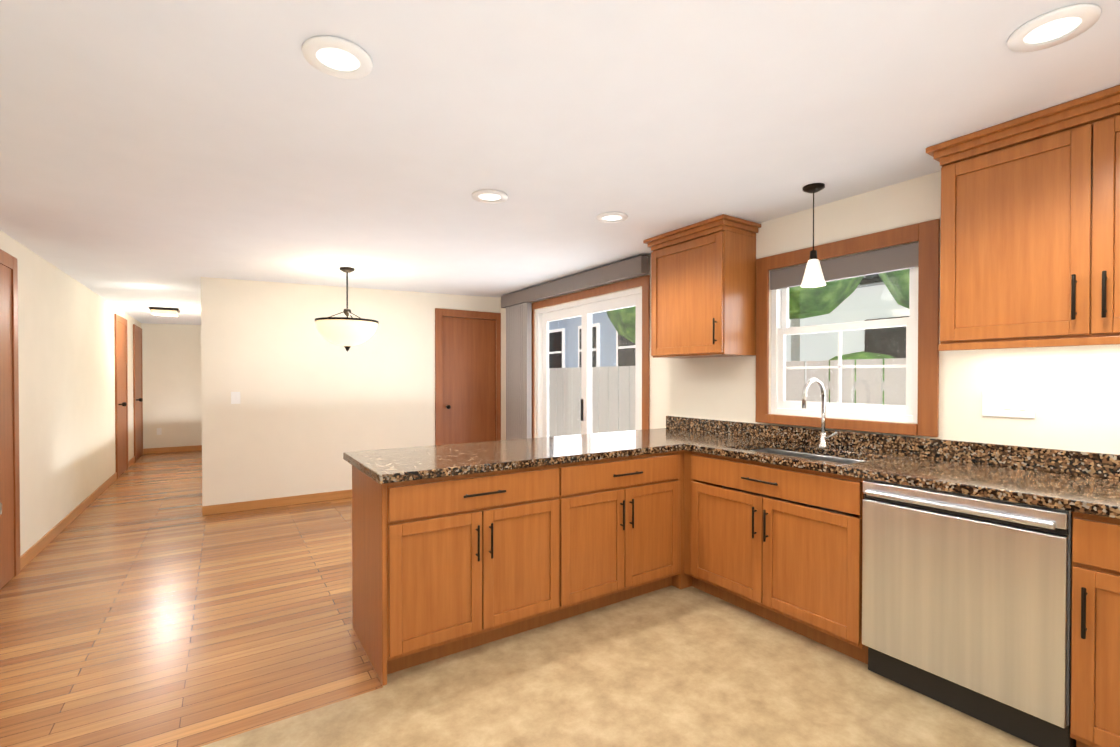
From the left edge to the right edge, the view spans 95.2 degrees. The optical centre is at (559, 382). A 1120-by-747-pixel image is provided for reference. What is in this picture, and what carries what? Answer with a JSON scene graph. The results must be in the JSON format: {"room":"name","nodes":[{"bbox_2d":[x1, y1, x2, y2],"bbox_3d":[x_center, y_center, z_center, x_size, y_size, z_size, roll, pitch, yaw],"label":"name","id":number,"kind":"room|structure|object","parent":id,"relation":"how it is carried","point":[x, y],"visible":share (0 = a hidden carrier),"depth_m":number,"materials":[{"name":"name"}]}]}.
{"room":"dining room and kitchen","nodes":[
{"label":"dining room and kitchen","id":0,"kind":"room"},
{"bbox_2d":[0,230,140,555],"bbox_3d":[-3.830,0.072,3.531,0.120,2.480,13.240,0,1,-33],"label":"wall","id":1,"kind":"structure","parent":0,"point":[66,366],"depth_m":4.51,"materials":[{"name":"paint"}]},
{"bbox_2d":[0,264,13,588],"bbox_3d":[-3.466,0.279,3.102,0.012,2.065,0.800,0,1,-33],"label":"door","id":2,"kind":"structure","parent":1,"relation":"in","point":[6,493],"depth_m":3.33,"materials":[{"name":"brown wood"}]},
{"bbox_2d":[0,249,20,576],"bbox_3d":[-3.463,0.236,3.104,0.021,2.160,0.980,0,1,-33],"label":"door frame","id":3,"kind":"structure","parent":1,"relation":"attached to","point":[8,260],"depth_m":3.46,"materials":[{"name":"brown wood"}]},
{"bbox_2d":[20,456,134,570],"bbox_3d":[-4.842,1.252,5.201,0.013,0.090,9.115,0,1,-33],"label":"baseboard","id":4,"kind":"structure","parent":1,"relation":"attached to","point":[35,549],"depth_m":4.48,"materials":[{"name":"brown wood"}]},
{"bbox_2d":[114,313,128,478],"bbox_3d":[-6.122,0.184,7.142,0.021,2.190,0.930,0,1,-33],"label":"door frame","id":5,"kind":"structure","parent":1,"relation":"attached to","point":[119,318],"depth_m":6.79,"materials":[{"name":"brown wood"}]},
{"bbox_2d":[118,322,126,475],"bbox_3d":[-6.088,0.226,7.165,0.101,2.095,0.750,0,1,-33],"label":"hall door","id":6,"kind":"structure","parent":1,"relation":"in","point":[122,426],"depth_m":7.15,"materials":[{"name":"brown wood"}]},
{"bbox_2d":[133,324,142,461],"bbox_3d":[-7.029,0.171,8.520,0.021,2.190,0.930,0,1,-33],"label":"door frame","id":7,"kind":"structure","parent":1,"relation":"attached to","point":[137,328],"depth_m":8.16,"materials":[{"name":"brown wood"}]},
{"bbox_2d":[135,331,142,459],"bbox_3d":[-6.995,0.213,8.543,0.101,2.095,0.750,0,1,-33],"label":"hall door","id":8,"kind":"structure","parent":1,"relation":"in","point":[139,399],"depth_m":8.53,"materials":[{"name":"brown wood"}]},
{"bbox_2d":[141,323,201,448],"bbox_3d":[-6.962,0.019,9.323,1.260,2.480,0.120,0,1,-33],"label":"wall","id":9,"kind":"structure","parent":0,"point":[172,385],"depth_m":9.22,"materials":[{"name":"paint"}]},
{"bbox_2d":[157,428,161,434],"bbox_3d":[-7.157,0.880,9.126,0.070,0.120,0.007,0,1,-33],"label":"outlet","id":10,"kind":"object","parent":9,"relation":"attached to","point":[159,431],"visible":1,"depth_m":9.13,"materials":[{"name":"white plastic"}]},
{"bbox_2d":[143,445,201,453],"bbox_3d":[-6.919,1.214,9.281,1.006,0.090,0.013,0,1,-33],"label":"baseboard","id":11,"kind":"structure","parent":9,"relation":"attached to","point":[170,449],"depth_m":9.22,"materials":[{"name":"brown wood"}]},
{"bbox_2d":[0,450,382,746],"bbox_3d":[-3.059,1.311,6.343,4.490,0.050,9.410,0,1,-33],"label":"floor","id":12,"kind":"structure","parent":0,"point":[144,602],"depth_m":2.82,"materials":[{"name":"brown wood"}]},
{"bbox_2d":[201,277,499,505],"bbox_3d":[-2.168,0.050,5.907,3.230,2.480,0.120,0,1,-33],"label":"wall","id":13,"kind":"structure","parent":0,"point":[308,411],"depth_m":5.46,"materials":[{"name":"paint"}]},
{"bbox_2d":[231,392,239,403],"bbox_3d":[-3.246,0.158,5.117,0.080,0.120,0.012,0,1,-33],"label":"light switch","id":14,"kind":"object","parent":13,"relation":"attached to","point":[235,397],"visible":1,"depth_m":5.12,"materials":[{"name":"white plastic"}]},
{"bbox_2d":[202,489,351,515],"bbox_3d":[-2.503,1.248,5.616,2.340,0.090,0.013,0,1,-33],"label":"baseboard","id":15,"kind":"structure","parent":13,"relation":"attached to","point":[258,504],"depth_m":5.30,"materials":[{"name":"brown wood"}]},
{"bbox_2d":[435,308,500,444],"bbox_3d":[-1.187,0.189,6.542,0.887,2.190,0.140,0,1,-33],"label":"door frame","id":16,"kind":"structure","parent":13,"relation":"attached to","point":[440,313],"depth_m":6.33,"materials":[{"name":"brown wood"}]},
{"bbox_2d":[442,317,494,444],"bbox_3d":[-1.148,0.234,6.513,0.732,2.090,0.132,0,1,-33],"label":"room door","id":17,"kind":"structure","parent":13,"relation":"in","point":[468,380],"depth_m":6.53,"materials":[{"name":"brown wood"}]},
{"bbox_2d":[0,0,1119,324],"bbox_3d":[-2.006,-1.069,4.722,4.530,0.157,13.280,0,1,-33],"label":"ceiling","id":18,"kind":"structure","parent":0,"point":[162,152],"depth_m":2.00,"materials":[{"name":"paint"}]},
{"bbox_2d":[149,307,179,316],"bbox_3d":[-5.529,-0.982,7.156,0.320,0.085,0.320,0,1,-33],"label":"light","id":19,"kind":"object","parent":18,"relation":"attached to","point":[158,311],"visible":1,"depth_m":7.06,"materials":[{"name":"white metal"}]},
{"bbox_2d":[302,36,372,78],"bbox_3d":[-0.680,-0.991,1.569,0.200,0.011,0.200,0,1,-33],"label":"recessed light","id":20,"kind":"object","parent":18,"relation":"in","point":[337,57],"visible":0.98,"depth_m":1.56,"materials":[{"name":"white plastic"}]},
{"bbox_2d":[315,267,378,351],"bbox_3d":[-1.952,-0.660,4.689,0.542,0.764,0.542,0,1,-33],"label":"pendant lamp","id":21,"kind":"object","parent":18,"relation":"hanging from","point":[347,332],"visible":1,"depth_m":4.53,"materials":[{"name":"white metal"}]},
{"bbox_2d":[472,189,507,203],"bbox_3d":[-0.388,-1.024,2.826,0.200,0.011,0.200,0,1,-33],"label":"recessed light","id":22,"kind":"object","parent":18,"relation":"in","point":[490,196],"visible":0.98,"depth_m":2.81,"materials":[{"name":"white plastic"}]},
{"bbox_2d":[596,212,627,222],"bbox_3d":[0.332,-1.048,3.263,0.200,0.011,0.200,0,1,-33],"label":"recessed light","id":23,"kind":"object","parent":18,"relation":"in","point":[612,217],"visible":1,"depth_m":3.26,"materials":[{"name":"white plastic"}]},
{"bbox_2d":[800,183,825,287],"bbox_3d":[1.383,-0.796,2.789,0.126,0.540,0.126,0,1,-33],"label":"light","id":24,"kind":"object","parent":18,"relation":"hanging from","point":[813,276],"visible":1,"depth_m":2.76,"materials":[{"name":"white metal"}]},
{"bbox_2d":[1007,3,1101,52],"bbox_3d":[1.440,-1.031,1.497,0.200,0.011,0.200,0,1,-33],"label":"recessed light","id":25,"kind":"object","parent":18,"relation":"in","point":[1055,27],"visible":0.98,"depth_m":1.49,"materials":[{"name":"white plastic"}]},
{"bbox_2d":[201,586,1037,746],"bbox_3d":[0.412,1.360,1.074,4.490,0.050,4.450,0,1,-33],"label":"floor","id":26,"kind":"structure","parent":0,"point":[673,666],"depth_m":2.15,"materials":[{"name":"beige tile"}]},
{"bbox_2d":[352,463,571,685],"bbox_3d":[-0.528,0.875,2.738,0.976,0.888,0.630,0,1,-33],"label":"base cabinet","id":27,"kind":"object","parent":26,"relation":"on","point":[444,566],"depth_m":2.44,"materials":[{"name":"brown wood"}]},
{"bbox_2d":[572,450,687,616],"bbox_3d":[0.190,0.871,3.210,0.987,0.888,0.630,0,1,-33],"label":"base cabinet","id":28,"kind":"object","parent":26,"relation":"on","point":[628,512],"depth_m":2.97,"materials":[{"name":"brown wood"}]},
{"bbox_2d":[343,416,748,483],"bbox_3d":[0.058,0.355,3.191,2.498,0.140,0.790,0,1,-33],"label":"countertop","id":29,"kind":"structure","parent":28,"relation":"on","point":[382,466],"depth_m":2.90,"materials":[{"name":"stone"}]},
{"bbox_2d":[862,479,1075,746],"bbox_3d":[1.795,0.882,2.195,0.637,0.885,0.679,0,1,-33],"label":"dishwasher","id":30,"kind":"object","parent":26,"relation":"on","point":[966,604],"visible":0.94,"depth_m":1.97,"materials":[{"name":"grey metal"}]},
{"bbox_2d":[1070,512,1119,746],"bbox_3d":[2.179,0.885,1.670,0.633,0.888,0.615,0,1,-33],"label":"base cabinet","id":31,"kind":"object","parent":26,"relation":"on","point":[1095,587],"depth_m":1.70,"materials":[{"name":"brown wood"}]},
{"bbox_2d":[684,423,1119,518],"bbox_3d":[1.833,0.471,2.173,0.653,0.352,2.860,0,1,-33],"label":"countertop","id":32,"kind":"structure","parent":31,"relation":"on","point":[1080,482],"depth_m":2.35,"materials":[{"name":"stone"}]},
{"bbox_2d":[802,378,838,447],"bbox_3d":[1.488,0.182,2.927,0.238,0.410,0.117,0,1,-33],"label":"faucet","id":33,"kind":"object","parent":32,"relation":"on","point":[823,440],"visible":1,"depth_m":2.99,"materials":[{"name":"silver metal"}]},
{"bbox_2d":[500,171,1119,454],"bbox_3d":[1.329,0.071,3.642,0.120,2.480,7.750,0,1,-33],"label":"wall","id":34,"kind":"structure","parent":0,"point":[1076,389],"depth_m":2.60,"materials":[{"name":"paint"}]},
{"bbox_2d":[506,302,531,439],"bbox_3d":[-0.503,0.157,6.202,0.065,2.181,0.540,0,1,-33],"label":"vertical blinds","id":35,"kind":"object","parent":34,"relation":"attached to","point":[518,371],"visible":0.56,"depth_m":6.12,"materials":[{"name":"grey fabric"}]},
{"bbox_2d":[501,255,648,307],"bbox_3d":[0.003,-1.004,5.417,0.088,0.147,2.610,0,1,-33],"label":"valance","id":36,"kind":"object","parent":34,"relation":"attached to","point":[624,270],"visible":0.92,"depth_m":5.01,"materials":[{"name":"grey fabric"}]},
{"bbox_2d":[536,287,641,437],"bbox_3d":[0.269,0.227,5.262,0.090,2.138,1.856,0,1,-33],"label":"sliding door","id":37,"kind":"structure","parent":34,"relation":"in","point":[585,309],"depth_m":5.23,"materials":[{"name":"white plastic"}]},
{"bbox_2d":[532,275,649,437],"bbox_3d":[0.206,0.187,5.220,0.019,2.220,2.020,0,1,-33],"label":"door frame","id":38,"kind":"structure","parent":34,"relation":"attached to","point":[643,282],"depth_m":4.47,"materials":[{"name":"brown wood"}]},
{"bbox_2d":[643,214,760,357],"bbox_3d":[0.998,-0.628,3.671,0.390,0.888,0.745,0,1,-33],"label":"upper cabinet","id":39,"kind":"object","parent":34,"relation":"attached to","point":[703,289],"visible":0.98,"depth_m":3.47,"materials":[{"name":"brown wood"}]},
{"bbox_2d":[755,219,939,436],"bbox_3d":[1.675,-0.279,3.073,0.145,1.110,1.065,0,1,-33],"label":"kitchen window","id":40,"kind":"structure","parent":34,"relation":"in","point":[784,280],"depth_m":2.93,"materials":[{"name":"white plastic"}]},
{"bbox_2d":[982,391,1034,417],"bbox_3d":[2.082,0.103,2.377,0.012,0.120,0.190,0,1,-33],"label":"light switch","id":41,"kind":"object","parent":34,"relation":"attached to","point":[1015,404],"visible":1,"depth_m":2.37,"materials":[{"name":"white plastic"}]},
{"bbox_2d":[934,97,1119,348],"bbox_3d":[2.140,-0.586,1.973,0.350,0.835,1.030,0,1,-33],"label":"upper cabinet","id":42,"kind":"object","parent":34,"relation":"attached to","point":[1030,235],"depth_m":2.04,"materials":[{"name":"brown wood"}]},
{"label":"outside","id":43,"kind":"structure","parent":0,"visible":0},
{"bbox_3d":[2.867,1.435,10.229,9.679,0.130,30.000,0,1,-33],"label":"ground","id":44,"kind":"structure","parent":43,"visible":0},
{"bbox_2d":[549,311,634,367],"bbox_3d":[2.738,-1.036,15.210,3.390,4.720,8.500,0,1,-33],"label":"house","id":45,"kind":"structure","parent":44,"relation":"on","point":[606,326],"depth_m":14.83,"materials":[{"name":"blue"}]},
{"bbox_2d":[549,358,905,436],"bbox_3d":[2.909,0.568,6.656,0.070,1.670,12.000,0,1,-33],"label":"fence","id":46,"kind":"object","parent":44,"relation":"on","point":[863,385],"depth_m":9.10,"materials":[{"name":"grey"}]},
{"bbox_2d":[606,269,909,404],"bbox_3d":[4.264,-1.117,7.750,3.232,5.020,9.195,0,1,-33],"label":"trees","id":47,"kind":"object","parent":44,"relation":"on","point":[819,299],"depth_m":7.84,"materials":[{"name":"green plant"}]},
{"bbox_2d":[786,274,908,380],"bbox_3d":[6.807,-0.334,9.575,2.800,3.420,5.000,0,1,-33],"label":"house","id":48,"kind":"structure","parent":44,"relation":"on","point":[880,336],"depth_m":9.43,"materials":[{"name":"white"}]}
]}

